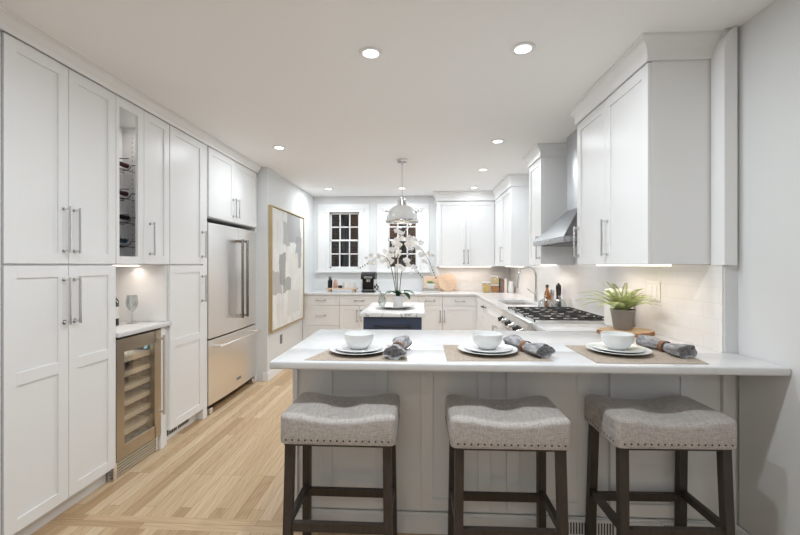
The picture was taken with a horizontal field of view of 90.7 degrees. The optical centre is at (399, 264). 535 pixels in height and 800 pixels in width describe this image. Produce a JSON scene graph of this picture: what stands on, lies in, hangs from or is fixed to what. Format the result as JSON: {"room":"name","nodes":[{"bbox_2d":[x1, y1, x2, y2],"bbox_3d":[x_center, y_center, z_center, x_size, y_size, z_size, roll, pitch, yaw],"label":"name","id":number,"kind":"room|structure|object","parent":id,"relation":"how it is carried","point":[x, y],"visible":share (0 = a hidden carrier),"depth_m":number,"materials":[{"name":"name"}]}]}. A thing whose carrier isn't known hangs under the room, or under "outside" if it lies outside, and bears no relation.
{"room":"kitchen","nodes":[
{"label":"kitchen","id":0,"kind":"room"},
{"bbox_2d":[0,29,0,534],"bbox_3d":[-2.146,0.105,1.543,0.718,2.450,0.465,0,0,3],"label":"trim","id":1,"kind":"structure","parent":0,"point":[0,29],"depth_m":1.75,"materials":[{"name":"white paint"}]},
{"bbox_2d":[62,369,292,520],"bbox_3d":[-0.283,1.355,4.305,4.200,0.050,4.530,0,0,3],"label":"floor","id":2,"kind":"structure","parent":0,"point":[228,463],"depth_m":2.54,"materials":[{"name":"brown wood"}]},
{"bbox_2d":[106,329,165,481],"bbox_3d":[-1.998,0.890,2.643,0.642,0.880,0.423,0,0,3],"label":"wine cooler","id":3,"kind":"object","parent":2,"relation":"on","point":[138,356],"visible":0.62,"depth_m":2.70,"materials":[{"name":"silver"}]},
{"bbox_2d":[106,436,157,481],"bbox_3d":[-2.017,1.275,2.644,0.543,0.110,0.415,0,0,3],"label":"grille","id":4,"kind":"object","parent":3,"relation":"attached to","point":[136,455],"depth_m":2.59,"materials":[{"name":"silver metal"}]},
{"bbox_2d":[124,349,149,362],"bbox_3d":[-2.024,0.615,2.645,0.509,0.032,0.383,0,0,3],"label":"shelf","id":5,"kind":"object","parent":3,"relation":"attached to","point":[133,354],"depth_m":2.71,"materials":[{"name":"beige wood"}]},
{"bbox_2d":[124,363,149,376],"bbox_3d":[-2.024,0.709,2.645,0.509,0.032,0.383,0,0,3],"label":"shelf","id":6,"kind":"object","parent":3,"relation":"attached to","point":[129,368],"depth_m":2.70,"materials":[{"name":"beige wood"}]},
{"bbox_2d":[124,376,149,391],"bbox_3d":[-2.024,0.803,2.645,0.509,0.032,0.383,0,0,3],"label":"shelf","id":7,"kind":"object","parent":3,"relation":"attached to","point":[130,382],"depth_m":2.71,"materials":[{"name":"beige wood"}]},
{"bbox_2d":[124,389,149,406],"bbox_3d":[-2.024,0.897,2.645,0.509,0.032,0.383,0,0,3],"label":"shelf","id":8,"kind":"object","parent":3,"relation":"attached to","point":[132,395],"depth_m":2.71,"materials":[{"name":"beige wood"}]},
{"bbox_2d":[124,402,149,420],"bbox_3d":[-2.024,0.991,2.645,0.509,0.032,0.383,0,0,3],"label":"shelf","id":9,"kind":"object","parent":3,"relation":"attached to","point":[134,408],"depth_m":2.71,"materials":[{"name":"beige wood"}]},
{"bbox_2d":[124,415,149,435],"bbox_3d":[-2.024,1.085,2.645,0.509,0.032,0.383,0,0,3],"label":"shelf","id":10,"kind":"object","parent":3,"relation":"attached to","point":[136,421],"depth_m":2.70,"materials":[{"name":"beige wood"}]},
{"bbox_2d":[116,321,171,337],"bbox_3d":[-2.021,0.431,2.690,0.632,0.030,0.517,0,0,3],"label":"countertop","id":11,"kind":"structure","parent":3,"relation":"on","point":[123,329],"depth_m":2.69,"materials":[{"name":"white stone"}]},
{"bbox_2d":[116,298,118,325],"bbox_3d":[-1.966,0.270,2.703,0.073,0.290,0.073,0,0,3],"label":"liquor bottle","id":12,"kind":"object","parent":11,"relation":"on","point":[117,300],"visible":0.2,"depth_m":2.70,"materials":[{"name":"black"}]},
{"bbox_2d":[116,265,166,320],"bbox_3d":[-2.026,0.208,2.941,0.595,0.414,0.018,0,0,3],"label":"panel","id":13,"kind":"object","parent":11,"relation":"on","point":[148,283],"visible":0.57,"depth_m":2.92,"materials":[{"name":"white paint"}]},
{"bbox_2d":[157,326,166,449],"bbox_3d":[-2.022,0.888,2.904,0.607,0.883,0.092,0,0,3],"label":"filler panel","id":14,"kind":"object","parent":2,"relation":"on","point":[162,438],"visible":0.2,"depth_m":2.86,"materials":[{"name":"white paint"}]},
{"bbox_2d":[167,123,206,439],"bbox_3d":[-1.982,0.138,3.212,0.656,2.385,0.527,0,0,3],"label":"pantry cabinet","id":15,"kind":"object","parent":2,"relation":"on","point":[187,266],"visible":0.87,"depth_m":3.14,"materials":[{"name":"white paint"}]},
{"bbox_2d":[167,419,188,435],"bbox_3d":[-1.763,1.278,3.128,0.002,0.045,0.299,0,0,3],"label":"vent","id":16,"kind":"object","parent":15,"relation":"attached to","point":[169,433],"depth_m":3.14,"materials":[{"name":"grey"}]},
{"bbox_2d":[207,222,260,413],"bbox_3d":[-1.915,0.454,4.014,0.708,1.752,1.041,0,0,3],"label":"refrigerator","id":17,"kind":"object","parent":2,"relation":"on","point":[231,251],"depth_m":3.85,"materials":[{"name":"silver metal"}]},
{"bbox_2d":[303,295,339,339],"bbox_3d":[-1.159,0.890,6.143,0.546,0.880,0.644,0,0,3],"label":"base cabinet","id":18,"kind":"object","parent":2,"relation":"on","point":[320,311],"visible":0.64,"depth_m":5.87,"materials":[{"name":"white paint"}]},
{"bbox_2d":[304,290,568,310],"bbox_3d":[0.105,0.433,5.067,3.185,0.034,2.666,0,0,3],"label":"countertop","id":19,"kind":"structure","parent":18,"relation":"on","point":[495,299],"depth_m":5.74,"materials":[{"name":"white stone"}]},
{"bbox_2d":[325,288,357,291],"bbox_3d":[-0.893,0.384,6.083,0.480,0.062,0.180,0,0,3],"label":"tray","id":20,"kind":"object","parent":19,"relation":"on","point":[328,289],"visible":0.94,"depth_m":6.00,"materials":[{"name":"brown wood"}]},
{"bbox_2d":[361,272,376,292],"bbox_3d":[-0.473,0.260,6.041,0.216,0.310,0.272,0,0,3],"label":"coffee maker","id":21,"kind":"object","parent":19,"relation":"on","point":[368,279],"visible":1,"depth_m":5.95,"materials":[{"name":"black plastic"}]},
{"bbox_2d":[424,276,440,290],"bbox_3d":[0.519,0.297,6.301,0.280,0.242,0.067,0,0,3],"label":"cutting board","id":22,"kind":"object","parent":19,"relation":"on","point":[426,278],"visible":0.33,"depth_m":6.30,"materials":[{"name":"brown wood"}]},
{"bbox_2d":[439,274,459,290],"bbox_3d":[0.772,0.276,6.230,0.327,0.282,0.072,0,0,3],"label":"round board","id":23,"kind":"object","parent":19,"relation":"on","point":[447,282],"visible":1,"depth_m":6.22,"materials":[{"name":"brown wood"}]},
{"bbox_2d":[482,282,490,292],"bbox_3d":[1.310,0.336,6.001,0.115,0.159,0.115,0,0,3],"label":"glass canister","id":24,"kind":"object","parent":19,"relation":"on","point":[486,288],"visible":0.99,"depth_m":5.95,"materials":[{"name":"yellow glass"}]},
{"bbox_2d":[491,284,498,292],"bbox_3d":[1.440,0.355,5.995,0.112,0.119,0.112,0,0,3],"label":"glass canister","id":25,"kind":"object","parent":19,"relation":"on","point":[494,288],"visible":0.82,"depth_m":5.94,"materials":[{"name":"orange glass"}]},
{"bbox_2d":[491,276,498,284],"bbox_3d":[1.440,0.231,5.995,0.108,0.129,0.108,0,0,3],"label":"glass canister","id":26,"kind":"object","parent":25,"relation":"on","point":[494,281],"visible":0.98,"depth_m":5.94,"materials":[{"name":"yellow glass"}]},
{"bbox_2d":[508,281,515,292],"bbox_3d":[1.666,0.330,5.920,0.103,0.170,0.091,0,0,41],"label":"milk pitcher","id":27,"kind":"object","parent":19,"relation":"on","point":[511,287],"visible":1,"depth_m":5.89,"materials":[{"name":"white ceramic"}]},
{"bbox_2d":[516,266,538,300],"bbox_3d":[1.458,0.214,4.520,0.260,0.402,0.080,0,0,3],"label":"faucet","id":28,"kind":"object","parent":19,"relation":"on","point":[535,293],"visible":1,"depth_m":4.52,"materials":[{"name":"silver metal"}]},
{"bbox_2d":[544,284,549,306],"bbox_3d":[1.472,0.305,3.951,0.060,0.220,0.060,0,0,3],"label":"oil bottle","id":29,"kind":"object","parent":19,"relation":"on","point":[547,293],"visible":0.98,"depth_m":3.93,"materials":[{"name":"orange glass"}]},
{"bbox_2d":[550,289,553,306],"bbox_3d":[1.528,0.329,3.968,0.044,0.172,0.044,0,0,3],"label":"salt mill","id":30,"kind":"object","parent":19,"relation":"on","point":[551,290],"visible":0.91,"depth_m":3.95,"materials":[{"name":"silver metal"}]},
{"bbox_2d":[556,283,560,306],"bbox_3d":[1.587,0.296,3.955,0.056,0.237,0.056,0,0,3],"label":"pepper mill","id":31,"kind":"object","parent":19,"relation":"on","point":[558,286],"visible":0.96,"depth_m":3.94,"materials":[{"name":"brown wood"}]},
{"bbox_3d":[0.468,0.402,6.069,0.260,0.027,0.170,0,0,3],"label":"book","id":32,"kind":"object","parent":19,"relation":"on","visible":0},
{"bbox_2d":[423,289,437,290],"bbox_3d":[0.468,0.377,6.069,0.230,0.021,0.160,0,0,3],"label":"book","id":33,"kind":"object","parent":32,"relation":"on","point":[423,289],"visible":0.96,"depth_m":5.99,"materials":[{"name":"beige paper"}]},
{"bbox_2d":[426,281,434,288],"bbox_3d":[0.471,0.300,6.063,0.137,0.132,0.154,0,0,30],"label":"potted succulent","id":34,"kind":"object","parent":33,"relation":"on","point":[430,285],"visible":1,"depth_m":6.02,"materials":[{"name":"white ceramic"}]},
{"bbox_2d":[339,296,378,328],"bbox_3d":[-0.588,0.890,6.114,0.593,0.880,0.644,0,0,3],"label":"base cabinet","id":35,"kind":"object","parent":2,"relation":"on","point":[350,307],"visible":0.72,"depth_m":5.84,"materials":[{"name":"white paint"}]},
{"bbox_2d":[359,303,424,329],"bbox_3d":[-0.046,0.873,3.872,0.567,0.914,0.970,0,0,3],"label":"kitchen island","id":36,"kind":"object","parent":2,"relation":"on","point":[375,317],"visible":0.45,"depth_m":3.43,"materials":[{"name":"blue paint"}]},
{"bbox_2d":[359,303,424,316],"bbox_3d":[-0.045,0.433,3.880,0.567,0.034,0.955,0,0,3],"label":"island countertop","id":37,"kind":"structure","parent":36,"relation":"on","point":[372,310],"depth_m":3.53,"materials":[{"name":"stone"}]},
{"bbox_2d":[377,303,414,308],"bbox_3d":[-0.037,0.399,3.807,0.380,0.032,0.380,0,0,3],"label":"serving tray","id":38,"kind":"object","parent":37,"relation":"on","point":[388,305],"visible":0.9,"depth_m":3.84,"materials":[{"name":"ceramic"}]},
{"bbox_2d":[360,225,435,306],"bbox_3d":[-0.013,0.010,3.812,0.729,0.783,0.241,0,0,11],"label":"potted orchid","id":39,"kind":"object","parent":38,"relation":"on","point":[398,299],"visible":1,"depth_m":3.76,"materials":[{"name":"white plant"}]},
{"bbox_2d":[379,296,417,302],"bbox_3d":[-0.006,0.890,6.085,0.568,0.880,0.644,0,0,3],"label":"base cabinet","id":40,"kind":"object","parent":2,"relation":"on","point":[413,299],"visible":0.09,"depth_m":5.81,"materials":[{"name":"white paint"}]},
{"bbox_2d":[418,296,441,329],"bbox_3d":[0.456,0.890,6.061,0.353,0.880,0.644,0,0,3],"label":"base cabinet","id":41,"kind":"object","parent":2,"relation":"on","point":[432,320],"visible":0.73,"depth_m":5.78,"materials":[{"name":"white paint"}]},
{"bbox_2d":[442,296,475,329],"bbox_3d":[0.887,0.890,6.040,0.507,0.880,0.644,0,0,3],"label":"base cabinet","id":42,"kind":"object","parent":2,"relation":"on","point":[458,312],"visible":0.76,"depth_m":5.76,"materials":[{"name":"white paint"}]},
{"bbox_2d":[476,297,487,329],"bbox_3d":[1.375,0.890,5.258,0.666,0.880,0.978,0,0,3],"label":"base cabinet","id":43,"kind":"object","parent":2,"relation":"on","point":[481,306],"visible":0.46,"depth_m":5.24,"materials":[{"name":"white paint"}]},
{"bbox_2d":[487,303,501,330],"bbox_3d":[1.323,0.890,4.221,0.666,0.880,1.095,0,0,3],"label":"base cabinet","id":44,"kind":"object","parent":2,"relation":"on","point":[493,324],"visible":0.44,"depth_m":4.39,"materials":[{"name":"white paint"}]},
{"bbox_2d":[293,369,719,534],"bbox_3d":[0.510,0.890,2.212,2.085,0.880,0.561,0,0,3],"label":"base cabinet","id":45,"kind":"object","parent":2,"relation":"on","point":[422,442],"visible":0.3,"depth_m":1.95,"materials":[{"name":"white paint"}]},
{"bbox_2d":[270,324,790,375],"bbox_3d":[0.538,0.433,2.236,2.149,0.034,1.176,0,0,3],"label":"countertop","id":46,"kind":"structure","parent":45,"relation":"on","point":[426,352],"depth_m":1.72,"materials":[{"name":"white stone"}]},
{"bbox_2d":[305,345,407,360],"bbox_3d":[-0.184,0.414,1.878,0.453,0.002,0.337,0,0,3],"label":"placemat","id":47,"kind":"object","parent":46,"relation":"on","point":[328,355],"visible":0.43,"depth_m":1.76,"materials":[{"name":"beige fabric"}]},
{"bbox_2d":[329,342,387,355],"bbox_3d":[-0.195,0.403,1.880,0.278,0.020,0.278,0,0,3],"label":"dinner plate","id":48,"kind":"object","parent":47,"relation":"on","point":[332,348],"visible":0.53,"depth_m":1.82,"materials":[{"name":"white ceramic"}]},
{"bbox_2d":[335,342,382,352],"bbox_3d":[-0.193,0.395,1.880,0.226,0.016,0.226,0,0,3],"label":"salad plate","id":49,"kind":"object","parent":48,"relation":"on","point":[373,346],"visible":0.78,"depth_m":1.86,"materials":[{"name":"white ceramic"}]},
{"bbox_2d":[344,331,373,348],"bbox_3d":[-0.195,0.360,1.884,0.146,0.070,0.146,0,0,3],"label":"bowl","id":50,"kind":"object","parent":49,"relation":"on","point":[354,339],"visible":1,"depth_m":1.84,"materials":[{"name":"white ceramic"}]},
{"bbox_2d":[383,335,411,359],"bbox_3d":[-0.005,0.381,1.852,0.105,0.062,0.270,0,0,9],"label":"napkin","id":51,"kind":"object","parent":47,"relation":"on","point":[396,350],"visible":1,"depth_m":1.75,"materials":[{"name":"grey fabric"}]},
{"bbox_2d":[443,345,552,360],"bbox_3d":[0.442,0.414,1.873,0.461,0.002,0.361,0,0,3],"label":"placemat","id":52,"kind":"object","parent":46,"relation":"on","point":[452,352],"visible":0.57,"depth_m":1.78,"materials":[{"name":"beige fabric"}]},
{"bbox_2d":[458,342,517,355],"bbox_3d":[0.415,0.403,1.876,0.278,0.020,0.278,0,0,3],"label":"dinner plate","id":53,"kind":"object","parent":52,"relation":"on","point":[461,347],"visible":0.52,"depth_m":1.82,"materials":[{"name":"white ceramic"}]},
{"bbox_2d":[464,342,512,352],"bbox_3d":[0.417,0.395,1.876,0.226,0.016,0.226,0,0,3],"label":"salad plate","id":54,"kind":"object","parent":53,"relation":"on","point":[471,346],"visible":0.68,"depth_m":1.85,"materials":[{"name":"white ceramic"}]},
{"bbox_2d":[472,331,502,349],"bbox_3d":[0.416,0.360,1.880,0.146,0.070,0.146,0,0,3],"label":"bowl","id":55,"kind":"object","parent":54,"relation":"on","point":[488,340],"visible":1,"depth_m":1.83,"materials":[{"name":"white ceramic"}]},
{"bbox_2d":[503,334,554,357],"bbox_3d":[0.607,0.381,1.879,0.105,0.062,0.270,0,0,-17],"label":"napkin","id":56,"kind":"object","parent":52,"relation":"on","point":[542,350],"visible":0.98,"depth_m":1.80,"materials":[{"name":"grey fabric"}]},
{"bbox_2d":[596,327,654,336],"bbox_3d":[1.362,0.403,2.389,0.326,0.023,0.261,0,0,3],"label":"wood slice","id":57,"kind":"object","parent":46,"relation":"on","point":[637,331],"visible":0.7,"depth_m":2.36,"materials":[{"name":"brown wood"}]},
{"bbox_2d":[575,280,660,329],"bbox_3d":[1.297,0.241,2.372,0.435,0.300,0.476,0,0,43],"label":"potted fern","id":58,"kind":"object","parent":57,"relation":"on","point":[622,316],"visible":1,"depth_m":2.36,"materials":[{"name":"green plant"}]},
{"bbox_2d":[565,345,707,363],"bbox_3d":[1.109,0.414,1.857,0.537,0.002,0.403,0,0,3],"label":"placemat","id":59,"kind":"object","parent":46,"relation":"on","point":[656,357],"visible":0.57,"depth_m":1.75,"materials":[{"name":"beige fabric"}]},
{"bbox_2d":[585,342,652,355],"bbox_3d":[1.032,0.403,1.872,0.278,0.020,0.278,0,0,3],"label":"dinner plate","id":60,"kind":"object","parent":59,"relation":"on","point":[589,345],"visible":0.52,"depth_m":1.81,"materials":[{"name":"white ceramic"}]},
{"bbox_2d":[592,342,645,352],"bbox_3d":[1.034,0.395,1.872,0.226,0.016,0.226,0,0,3],"label":"salad plate","id":61,"kind":"object","parent":60,"relation":"on","point":[600,345],"visible":0.7,"depth_m":1.85,"materials":[{"name":"white ceramic"}]},
{"bbox_2d":[600,331,634,349],"bbox_3d":[1.032,0.360,1.876,0.146,0.070,0.146,0,0,3],"label":"bowl","id":62,"kind":"object","parent":61,"relation":"on","point":[618,340],"visible":1,"depth_m":1.83,"materials":[{"name":"white ceramic"}]},
{"bbox_2d":[636,335,696,357],"bbox_3d":[1.257,0.383,1.878,0.099,0.059,0.270,0,0,-5],"label":"napkin","id":63,"kind":"object","parent":59,"relation":"on","point":[679,350],"visible":1,"depth_m":1.83,"materials":[{"name":"grey fabric"}]},
{"bbox_2d":[568,519,615,534],"bbox_3d":[0.923,1.273,1.908,0.250,0.086,0.005,0,0,3],"label":"floor register","id":64,"kind":"object","parent":45,"relation":"attached to","point":[576,526],"visible":0.72,"depth_m":1.91,"materials":[{"name":"white paint"}]},
{"bbox_2d":[661,522,714,526],"bbox_3d":[1.377,1.273,1.885,0.250,0.086,0.005,0,0,3],"label":"floor register","id":65,"kind":"object","parent":45,"relation":"attached to","point":[662,523],"visible":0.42,"depth_m":1.88,"materials":[{"name":"white paint"}]},
{"bbox_2d":[498,307,604,330],"bbox_3d":[1.228,0.858,3.233,0.739,0.945,0.878,0,0,3],"label":"gas range","id":66,"kind":"object","parent":2,"relation":"on","point":[512,318],"visible":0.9,"depth_m":3.08,"materials":[{"name":"silver metal"}]},
{"bbox_2d":[503,309,604,324],"bbox_3d":[1.266,0.416,3.231,0.662,0.017,0.878,0,0,3],"label":"cooktop","id":67,"kind":"object","parent":66,"relation":"in","point":[522,316],"depth_m":3.03,"materials":[{"name":"silver metal"}]},
{"bbox_2d":[30,513,440,534],"bbox_3d":[-0.534,1.355,-0.661,4.200,0.050,5.225,0,0,3],"label":"floor","id":68,"kind":"structure","parent":0,"point":[45,529],"depth_m":1.96,"materials":[{"name":"brown wood"}]},
{"bbox_2d":[1,30,115,534],"bbox_3d":[-2.039,0.138,2.101,0.656,2.385,0.655,0,0,3],"label":"tall cabinet","id":69,"kind":"object","parent":68,"relation":"on","point":[58,125],"visible":1,"depth_m":2.01,"materials":[{"name":"white paint"}]},
{"bbox_2d":[113,93,168,264],"bbox_3d":[-1.884,-0.527,2.680,0.406,1.055,0.514,0,0,3],"label":"display cabinet","id":70,"kind":"object","parent":69,"relation":"attached to","point":[142,137],"visible":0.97,"depth_m":2.77,"materials":[{"name":"white paint"}]},
{"bbox_2d":[281,392,399,534],"bbox_3d":[-0.249,0.969,1.765,0.486,0.722,0.326,0,0,3],"label":"bar stool","id":71,"kind":"object","parent":68,"relation":"on","point":[313,419],"visible":1,"depth_m":1.63,"materials":[{"name":"beige fabric"}]},
{"bbox_2d":[281,392,399,445],"bbox_3d":[-0.249,0.672,1.765,0.482,0.128,0.315,0,0,3],"label":"seat cushion","id":72,"kind":"object","parent":71,"relation":"on","point":[313,419],"depth_m":1.62,"materials":[{"name":"beige fabric"}]},
{"bbox_2d":[445,394,570,534],"bbox_3d":[0.450,0.969,1.728,0.486,0.722,0.326,0,0,2],"label":"bar stool","id":73,"kind":"object","parent":68,"relation":"on","point":[533,423],"visible":1,"depth_m":1.59,"materials":[{"name":"grey fabric"}]},
{"bbox_2d":[445,394,570,449],"bbox_3d":[0.450,0.672,1.728,0.482,0.128,0.315,0,0,2],"label":"seat cushion","id":74,"kind":"object","parent":73,"relation":"on","point":[533,422],"depth_m":1.58,"materials":[{"name":"beige fabric"}]},
{"bbox_2d":[585,395,736,534],"bbox_3d":[1.113,0.969,1.730,0.486,0.722,0.326,0,0,1],"label":"bar stool","id":75,"kind":"object","parent":68,"relation":"on","point":[680,424],"visible":1,"depth_m":1.61,"materials":[{"name":"grey fabric"}]},
{"bbox_2d":[585,395,736,449],"bbox_3d":[1.113,0.672,1.730,0.482,0.128,0.315,0,0,1],"label":"seat cushion","id":76,"kind":"object","parent":75,"relation":"on","point":[678,422],"depth_m":1.59,"materials":[{"name":"beige fabric"}]},
{"bbox_2d":[253,167,312,380],"bbox_3d":[-1.843,0.105,5.518,0.750,2.450,1.965,0,0,3],"label":"wall","id":77,"kind":"structure","parent":0,"point":[272,188],"depth_m":4.59,"materials":[{"name":"white paint"}]},
{"bbox_2d":[0,5,261,173],"bbox_3d":[-1.688,-1.083,2.904,0.054,0.074,3.230,0,0,3],"label":"trim","id":78,"kind":"structure","parent":77,"relation":"attached to","point":[12,24],"depth_m":2.28,"materials":[{"name":"white paint"}]},
{"bbox_2d":[262,369,283,381],"bbox_3d":[-1.502,1.278,5.183,0.066,0.105,1.360,0,0,3],"label":"baseboard","id":79,"kind":"structure","parent":77,"relation":"attached to","point":[266,376],"depth_m":4.57,"materials":[{"name":"white paint"}]},
{"bbox_2d":[268,205,303,332],"bbox_3d":[-1.462,0.045,5.186,0.044,1.480,1.270,0,0,3],"label":"painting","id":80,"kind":"object","parent":77,"relation":"attached to","point":[285,228],"visible":1,"depth_m":5.00,"materials":[{"name":"beige paint"}]},
{"bbox_2d":[0,0,774,196],"bbox_3d":[-0.417,-1.160,1.648,4.200,0.080,9.850,0,0,3],"label":"ceiling","id":81,"kind":"structure","parent":0,"point":[447,82],"depth_m":2.22,"materials":[{"name":"white paint"}]},
{"bbox_2d":[359,47,382,59],"bbox_3d":[-0.154,-1.116,2.086,0.124,0.006,0.124,0,0,3],"label":"recessed light","id":82,"kind":"object","parent":81,"relation":"in","point":[369,53],"visible":1,"depth_m":2.08,"materials":[{"name":"white paint"}]},
{"bbox_2d":[385,158,418,223],"bbox_3d":[0.023,-0.786,4.204,0.356,0.668,0.356,0,0,3],"label":"pendant lamp","id":83,"kind":"object","parent":81,"relation":"hanging from","point":[401,213],"visible":1,"depth_m":4.11,"materials":[{"name":"silver metal"}]},
{"bbox_2d":[511,42,535,55],"bbox_3d":[0.636,-1.116,2.043,0.124,0.006,0.124,0,0,3],"label":"recessed light","id":84,"kind":"object","parent":81,"relation":"in","point":[523,48],"visible":1,"depth_m":2.04,"materials":[{"name":"white paint"}]},
{"bbox_2d":[313,196,505,290],"bbox_3d":[0.204,0.105,6.458,3.445,2.450,0.120,0,0,3],"label":"wall","id":85,"kind":"structure","parent":0,"point":[413,282],"depth_m":6.43,"materials":[{"name":"white paint"}]},
{"bbox_2d":[316,204,369,272],"bbox_3d":[-0.924,-0.435,6.463,0.880,1.120,0.116,0,0,3],"label":"window","id":86,"kind":"structure","parent":85,"relation":"in","point":[325,227],"depth_m":6.45,"materials":[{"name":"white paint"}]},
{"bbox_2d":[375,203,429,272],"bbox_3d":[0.047,-0.435,6.414,0.884,1.120,0.116,0,0,3],"label":"window","id":87,"kind":"structure","parent":85,"relation":"in","point":[422,227],"depth_m":6.38,"materials":[{"name":"white paint"}]},
{"bbox_2d":[436,201,495,266],"bbox_3d":[1.016,-0.510,6.161,0.889,1.069,0.390,0,0,3],"label":"upper cabinet","id":88,"kind":"object","parent":85,"relation":"attached to","point":[465,230],"visible":0.98,"depth_m":6.01,"materials":[{"name":"white paint"}]},
{"bbox_2d":[436,267,509,290],"bbox_3d":[1.168,0.220,6.345,1.174,0.390,0.008,0,0,3],"label":"backsplash","id":89,"kind":"structure","parent":85,"relation":"attached to","point":[479,275],"depth_m":6.34,"materials":[{"name":"white tile"}]},
{"bbox_2d":[610,308,635,329],"bbox_3d":[1.359,0.330,2.409,0.138,0.122,0.138,0,0,3],"label":"pot","id":90,"kind":"object","parent":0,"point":[622,318],"depth_m":2.36,"materials":[{"name":"grey ceramic"}]},
{"bbox_2d":[661,28,737,352],"bbox_3d":[1.730,0.105,4.090,0.158,2.450,4.455,0,0,3],"label":"wall","id":91,"kind":"structure","parent":0,"point":[730,271],"depth_m":1.87,"materials":[{"name":"white paint"}]},
{"bbox_2d":[433,174,528,204],"bbox_3d":[1.196,-1.048,5.672,0.756,0.144,1.934,0,0,-36],"label":"trim","id":92,"kind":"structure","parent":91,"relation":"attached to","point":[509,180],"depth_m":5.96,"materials":[{"name":"white paint"}]},
{"bbox_2d":[495,186,535,265],"bbox_3d":[1.542,-0.513,5.448,0.353,1.063,1.098,0,0,3],"label":"upper cabinet","id":93,"kind":"object","parent":91,"relation":"attached to","point":[512,207],"visible":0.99,"depth_m":4.91,"materials":[{"name":"white paint"}]},
{"bbox_2d":[529,156,573,264],"bbox_3d":[1.463,-0.524,3.886,0.353,1.042,0.406,0,0,3],"label":"upper cabinet","id":94,"kind":"object","parent":91,"relation":"attached to","point":[547,175],"visible":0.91,"depth_m":3.69,"materials":[{"name":"white paint"}]},
{"bbox_2d":[523,143,566,167],"bbox_3d":[1.458,-1.065,3.886,0.365,0.110,0.518,0,0,3],"label":"trim","id":95,"kind":"structure","parent":94,"relation":"attached to","point":[539,150],"depth_m":3.67,"materials":[{"name":"white paint"}]},
{"bbox_2d":[533,129,576,246],"bbox_3d":[1.410,-0.644,3.292,0.383,0.950,0.777,0,0,3],"label":"range hood","id":96,"kind":"object","parent":91,"relation":"attached to","point":[559,234],"visible":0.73,"depth_m":3.31,"materials":[{"name":"silver metal"}]},
{"bbox_2d":[510,246,723,351],"bbox_3d":[1.647,0.073,4.093,0.008,0.686,4.438,0,0,3],"label":"backsplash","id":97,"kind":"structure","parent":91,"relation":"attached to","point":[691,310],"depth_m":2.38,"materials":[{"name":"white tile"}]},
{"bbox_2d":[573,60,710,264],"bbox_3d":[1.388,-0.524,2.395,0.353,1.042,0.886,0,0,3],"label":"upper cabinet","id":98,"kind":"object","parent":91,"relation":"attached to","point":[644,153],"visible":0.97,"depth_m":1.96,"materials":[{"name":"white paint"}]},
{"bbox_2d":[596,265,670,265],"bbox_3d":[1.383,0.002,2.398,0.040,0.008,0.770,0,0,3],"label":"light","id":99,"kind":"object","parent":98,"relation":"attached to","point":[596,265],"visible":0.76,"depth_m":2.30,"materials":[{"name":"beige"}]},
{"bbox_2d":[567,31,721,124],"bbox_3d":[1.382,-1.065,2.395,0.365,0.110,0.998,0,0,3],"label":"trim","id":100,"kind":"structure","parent":98,"relation":"attached to","point":[694,45],"depth_m":1.94,"materials":[{"name":"white paint"}]},
{"bbox_2d":[647,281,660,301],"bbox_3d":[1.554,0.160,2.425,0.009,0.120,0.140,0,0,3],"label":"wall outlet","id":101,"kind":"object","parent":91,"relation":"attached to","point":[653,287],"visible":0.96,"depth_m":2.41,"materials":[{"name":"white plastic"}]},
{"bbox_2d":[711,26,736,264],"bbox_3d":[1.551,-0.559,1.893,0.057,1.118,0.087,0,0,3],"label":"trim","id":102,"kind":"structure","parent":91,"relation":"attached to","point":[724,58],"depth_m":1.86,"materials":[{"name":"white paint"}]},
{"bbox_2d":[720,375,735,523],"bbox_3d":[1.569,0.890,1.896,0.056,0.880,0.036,0,0,3],"label":"trim","id":103,"kind":"structure","parent":91,"relation":"attached to","point":[727,382],"depth_m":1.88,"materials":[{"name":"white paint"}]},
{"bbox_2d":[736,0,799,534],"bbox_3d":[1.518,0.105,-0.682,0.100,2.450,5.192,0,0,3],"label":"wall","id":104,"kind":"structure","parent":0,"point":[767,407],"depth_m":1.70,"materials":[{"name":"white paint"}]},
{"bbox_2d":[735,524,748,534],"bbox_3d":[1.461,1.278,-0.642,0.016,0.105,5.065,0,0,3],"label":"baseboard","id":105,"kind":"structure","parent":104,"relation":"attached to","point":[738,531],"depth_m":1.84,"materials":[{"name":"white paint"}]},
{"bbox_3d":[-2.370,0.105,3.171,0.105,2.450,2.775,0,0,3],"label":"wall niche","id":106,"kind":"object","parent":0,"visible":0},
{"bbox_2d":[207,146,255,227],"bbox_3d":[-1.942,-0.739,4.003,0.656,0.633,1.056,0,0,3],"label":"upper cabinet","id":107,"kind":"object","parent":106,"relation":"attached to","point":[231,186],"visible":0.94,"depth_m":3.89,"materials":[{"name":"white paint"}]},
{"label":"outside","id":108,"kind":"structure","parent":0,"visible":0},
{"bbox_2d":[342,215,409,266],"bbox_3d":[-0.537,-0.220,8.673,1.490,3.700,0.070,0,0,3],"label":"trim","id":109,"kind":"structure","parent":108,"point":[343,216],"depth_m":8.67,"materials":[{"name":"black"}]},
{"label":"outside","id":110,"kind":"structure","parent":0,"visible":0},
{"bbox_2d":[332,215,415,266],"bbox_3d":[0.490,-0.670,9.688,9.000,5.000,0.200,0,0,3],"label":"wall","id":111,"kind":"structure","parent":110,"point":[335,218],"depth_m":9.67,"materials":[{"name":"glass"}]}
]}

